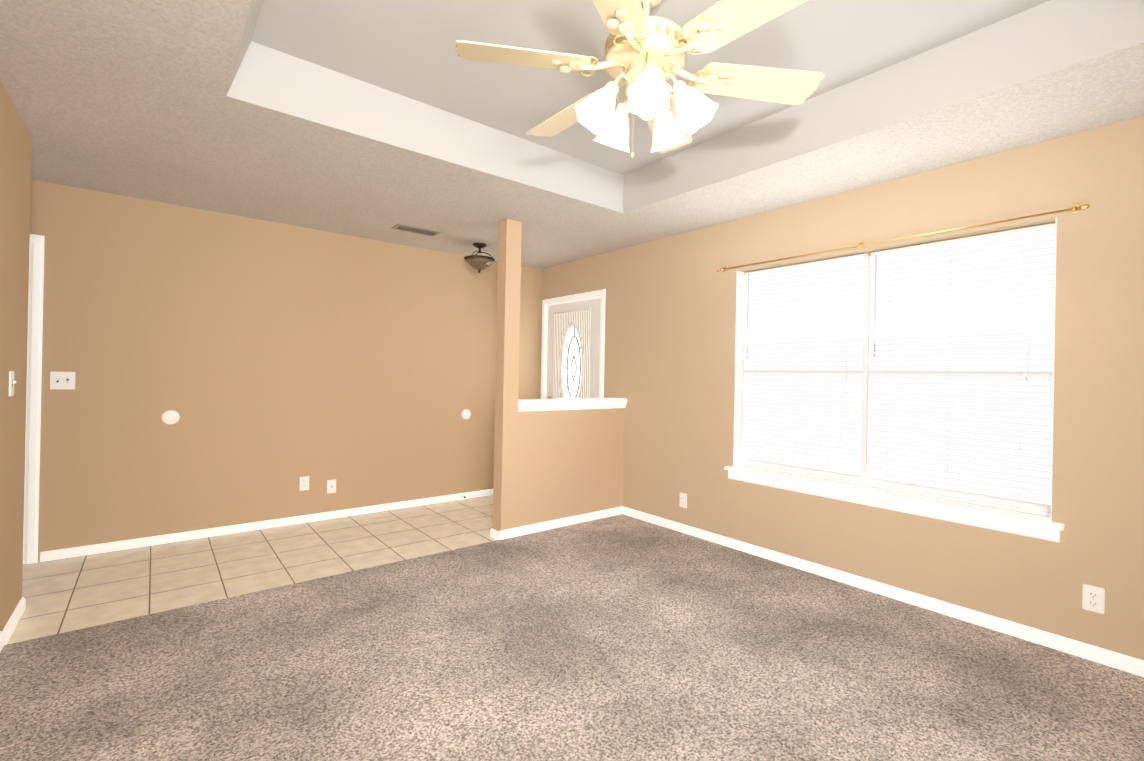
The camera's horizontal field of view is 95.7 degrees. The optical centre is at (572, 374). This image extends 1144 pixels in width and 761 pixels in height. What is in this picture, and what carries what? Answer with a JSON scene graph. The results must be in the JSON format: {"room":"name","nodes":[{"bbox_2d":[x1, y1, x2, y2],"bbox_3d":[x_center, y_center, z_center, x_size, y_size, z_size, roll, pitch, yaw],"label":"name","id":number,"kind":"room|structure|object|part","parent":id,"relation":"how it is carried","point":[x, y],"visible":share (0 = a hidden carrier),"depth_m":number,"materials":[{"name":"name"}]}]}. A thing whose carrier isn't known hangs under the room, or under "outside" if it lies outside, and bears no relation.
{"room":"living room","nodes":[
{"label":"living room","id":0,"kind":"room"},
{"bbox_2d":[0,79,31,630],"bbox_3d":[-1.360,0.017,0.747,0.150,2.440,4.850,1,0,-39],"label":"wall","id":1,"kind":"structure","parent":0,"point":[15,161],"depth_m":2.42,"materials":[{"name":"beige paint"}]},
{"bbox_2d":[9,371,16,395],"bbox_3d":[-2.578,0.042,2.392,0.019,0.116,0.072,1,0,-39],"label":"light switch","id":2,"kind":"object","parent":1,"relation":"attached to","point":[12,382],"visible":1,"depth_m":2.37,"materials":[{"name":"white plastic"}]},
{"bbox_2d":[0,597,25,651],"bbox_3d":[-1.370,1.198,0.859,0.013,0.078,4.713,1,0,-39],"label":"baseboard","id":3,"kind":"structure","parent":1,"relation":"attached to","point":[12,622],"depth_m":2.44,"materials":[{"name":"white wood"}]},
{"bbox_2d":[6,495,496,644],"bbox_3d":[-2.229,1.276,3.517,6.005,0.100,1.504,1,0,-39],"label":"floor","id":4,"kind":"structure","parent":0,"point":[70,594],"depth_m":3.36,"materials":[{"name":"beige tile"}]},
{"bbox_2d":[30,179,541,561],"bbox_3d":[-2.630,0.000,4.046,6.005,2.440,0.150,1,0,-39],"label":"wall","id":5,"kind":"structure","parent":0,"point":[271,363],"depth_m":4.02,"materials":[{"name":"beige paint"}]},
{"bbox_2d":[23,234,43,563],"bbox_3d":[-3.815,0.149,3.063,0.964,2.092,0.195,1,0,-39],"label":"door frame","id":6,"kind":"structure","parent":5,"relation":"in","point":[33,399],"depth_m":3.29,"materials":[{"name":"white wood"}]},
{"bbox_2d":[50,372,74,388],"bbox_3d":[-3.323,0.040,3.379,0.118,0.116,0.019,1,0,-39],"label":"double light switch","id":7,"kind":"object","parent":5,"relation":"attached to","point":[62,380],"visible":1,"depth_m":3.38,"materials":[{"name":"white plastic"}]},
{"bbox_2d":[162,410,179,424],"bbox_3d":[-2.894,0.309,3.735,0.104,0.104,0.010,1,0,-39],"label":"electrical outlet cover","id":8,"kind":"object","parent":5,"relation":"attached to","point":[170,417],"visible":1,"depth_m":3.73,"materials":[{"name":"white plastic"}]},
{"bbox_2d":[299,476,308,490],"bbox_3d":[-2.216,0.903,4.290,0.072,0.116,0.009,1,0,-39],"label":"electrical outlet","id":9,"kind":"object","parent":5,"relation":"attached to","point":[304,484],"visible":1,"depth_m":4.29,"materials":[{"name":"white plastic"}]},
{"bbox_2d":[327,479,335,493],"bbox_3d":[-2.052,0.957,4.423,0.072,0.116,0.009,1,0,-39],"label":"jack","id":10,"kind":"object","parent":5,"relation":"attached to","point":[331,486],"visible":1,"depth_m":4.42,"materials":[{"name":"white plastic"}]},
{"bbox_2d":[461,409,470,419],"bbox_3d":[-1.065,0.402,5.210,0.104,0.104,0.010,1,0,-39],"label":"electrical outlet cover","id":11,"kind":"object","parent":5,"relation":"attached to","point":[465,414],"visible":1,"depth_m":5.21,"materials":[{"name":"white plastic"}]},
{"bbox_2d":[493,219,623,531],"bbox_3d":[-0.056,0.049,4.373,1.285,2.440,0.120,1,0,-39],"label":"wall","id":12,"kind":"structure","parent":0,"point":[553,465],"depth_m":4.12,"materials":[{"name":"beige paint"}]},
{"bbox_2d":[490,528,495,538],"bbox_3d":[-0.128,1.237,4.421,1.298,0.062,0.060,1,0,-39],"label":"baseboard","id":13,"kind":"structure","parent":12,"relation":"attached to","point":[492,532],"depth_m":3.99,"materials":[{"name":"white wood"}]},
{"bbox_2d":[496,506,623,539],"bbox_3d":[-0.055,1.230,4.305,1.263,0.078,0.013,1,0,-39],"label":"baseboard","id":14,"kind":"structure","parent":12,"relation":"attached to","point":[528,529],"depth_m":4.24,"materials":[{"name":"white wood"}]},
{"bbox_2d":[518,398,626,411],"bbox_3d":[-0.007,0.252,4.415,1.150,0.087,0.190,1,0,-39],"label":"trim","id":15,"kind":"structure","parent":12,"relation":"on","point":[560,404],"depth_m":4.30,"materials":[{"name":"white wood"}]},
{"bbox_2d":[0,514,1143,760],"bbox_3d":[0.330,1.316,1.812,4.159,0.112,4.362,1,0,-39],"label":"floor carpet","id":16,"kind":"object","parent":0,"point":[620,638],"visible":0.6,"depth_m":2.17,"materials":[{"name":"carpet"}]},
{"bbox_2d":[0,0,1143,268],"bbox_3d":[-0.810,-1.366,1.824,6.005,0.352,5.866,1,0,-39],"label":"ceiling","id":17,"kind":"structure","parent":0,"point":[378,120],"depth_m":2.46,"materials":[{"name":"grey paint"}]},
{"bbox_2d":[391,224,440,236],"bbox_3d":[-1.284,-1.189,4.279,0.360,0.010,0.160,1,0,-39],"label":"ceiling vent","id":18,"kind":"object","parent":17,"relation":"in","point":[417,230],"visible":1,"depth_m":4.26,"materials":[{"name":"silver metal"}]},
{"bbox_2d":[464,243,494,272],"bbox_3d":[-0.845,-1.053,4.721,0.280,0.264,0.282,1,0,-39],"label":"ceiling light","id":19,"kind":"object","parent":17,"relation":"hanging from","point":[479,263],"visible":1,"depth_m":4.66,"materials":[{"name":"brown glass"}]},
{"bbox_2d":[455,0,823,157],"bbox_3d":[0.262,-1.090,1.860,1.208,0.624,1.330,1,0,-39],"label":"ceiling fan","id":20,"kind":"object","parent":17,"relation":"hanging from","point":[645,57],"visible":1,"depth_m":1.80,"materials":[{"name":"beige"}]},
{"bbox_3d":[-0.131,-1.104,1.813,0.537,0.056,0.358,1,0,-39],"label":"blade","id":21,"kind":"part","parent":20,"relation":"part of","materials":[{"name":"beige wood"}]},
{"bbox_3d":[0.027,-1.101,2.151,0.155,0.056,0.583,1,0,-39],"label":"blade","id":22,"kind":"part","parent":20,"relation":"part of","materials":[{"name":"beige wood"}]},
{"bbox_3d":[0.132,-1.100,1.486,0.537,0.056,0.358,1,0,-39],"label":"blade","id":23,"kind":"part","parent":20,"relation":"part of","materials":[{"name":"beige wood"}]},
{"bbox_3d":[0.391,-1.094,2.234,0.537,0.056,0.358,1,0,-39],"label":"blade","id":24,"kind":"part","parent":20,"relation":"part of","materials":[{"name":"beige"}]},
{"bbox_3d":[0.496,-1.093,1.569,0.155,0.056,0.583,1,0,-39],"label":"blade","id":25,"kind":"part","parent":20,"relation":"part of","materials":[{"name":"beige wood"}]},
{"bbox_3d":[0.655,-1.089,1.907,0.537,0.056,0.358,1,0,-39],"label":"blade","id":26,"kind":"part","parent":20,"relation":"part of","materials":[{"name":"beige wood"}]},
{"bbox_2d":[539,116,1143,659],"bbox_3d":[1.489,0.077,3.600,0.150,2.440,5.716,1,0,-39],"label":"wall","id":27,"kind":"structure","parent":0,"point":[669,332],"depth_m":2.83,"materials":[{"name":"beige paint"}]},
{"bbox_2d":[541,289,605,398],"bbox_3d":[0.032,0.227,5.390,0.165,2.092,1.024,1,0,-39],"label":"front door","id":28,"kind":"structure","parent":27,"relation":"in","point":[572,366],"depth_m":5.38,"materials":[{"name":"white wood"}]},
{"bbox_3d":[0.017,-0.068,5.375,0.014,0.936,0.406,1,0,-39],"label":"glass","id":29,"kind":"part","parent":28,"relation":"part of","materials":[{"name":"white glass"}]},
{"bbox_3d":[-0.016,-0.088,5.348,0.012,1.148,0.620,1,0,-39],"label":"shade panel","id":30,"kind":"part","parent":28,"relation":"part of","materials":[{"name":"white glass"}]},
{"bbox_2d":[679,492,686,507],"bbox_3d":[0.896,1.017,4.185,0.009,0.116,0.072,1,0,-39],"label":"electrical outlet","id":31,"kind":"object","parent":27,"relation":"attached to","point":[683,500],"visible":1,"depth_m":4.18,"materials":[{"name":"white plastic"}]},
{"bbox_2d":[624,507,1143,676],"bbox_3d":[1.779,1.263,3.081,0.013,0.078,4.220,1,0,-39],"label":"baseboard","id":32,"kind":"structure","parent":27,"relation":"attached to","point":[1126,663],"depth_m":2.85,"materials":[{"name":"white wood"}]},
{"bbox_2d":[716,203,1089,541],"bbox_3d":[1.782,-0.012,3.201,0.194,1.594,2.020,1,0,-39],"label":"window","id":33,"kind":"structure","parent":27,"relation":"in","point":[924,370],"depth_m":3.01,"materials":[{"name":"white glass"}]},
{"bbox_2d":[741,253,866,483],"bbox_3d":[1.547,-0.040,3.551,0.028,1.434,0.847,1,0,-39],"label":"blind","id":34,"kind":"object","parent":33,"relation":"attached to","point":[804,325],"depth_m":3.50,"materials":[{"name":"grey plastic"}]},
{"bbox_3d":[1.851,-0.030,3.233,0.046,1.449,1.742,1,0,-39],"label":"frame","id":35,"kind":"part","parent":33,"relation":"part of","materials":[{"name":"white plastic"}]},
{"bbox_2d":[866,223,1055,514],"bbox_3d":[2.095,-0.031,2.871,0.028,1.434,0.853,1,0,-39],"label":"blind","id":36,"kind":"object","parent":33,"relation":"attached to","point":[960,331],"depth_m":2.82,"materials":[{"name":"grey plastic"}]},
{"bbox_2d":[1082,584,1104,613],"bbox_3d":[2.370,1.021,2.356,0.009,0.116,0.072,1,0,-39],"label":"electrical outlet","id":37,"kind":"object","parent":27,"relation":"attached to","point":[1093,598],"visible":1,"depth_m":2.35,"materials":[{"name":"white plastic"}]}
]}

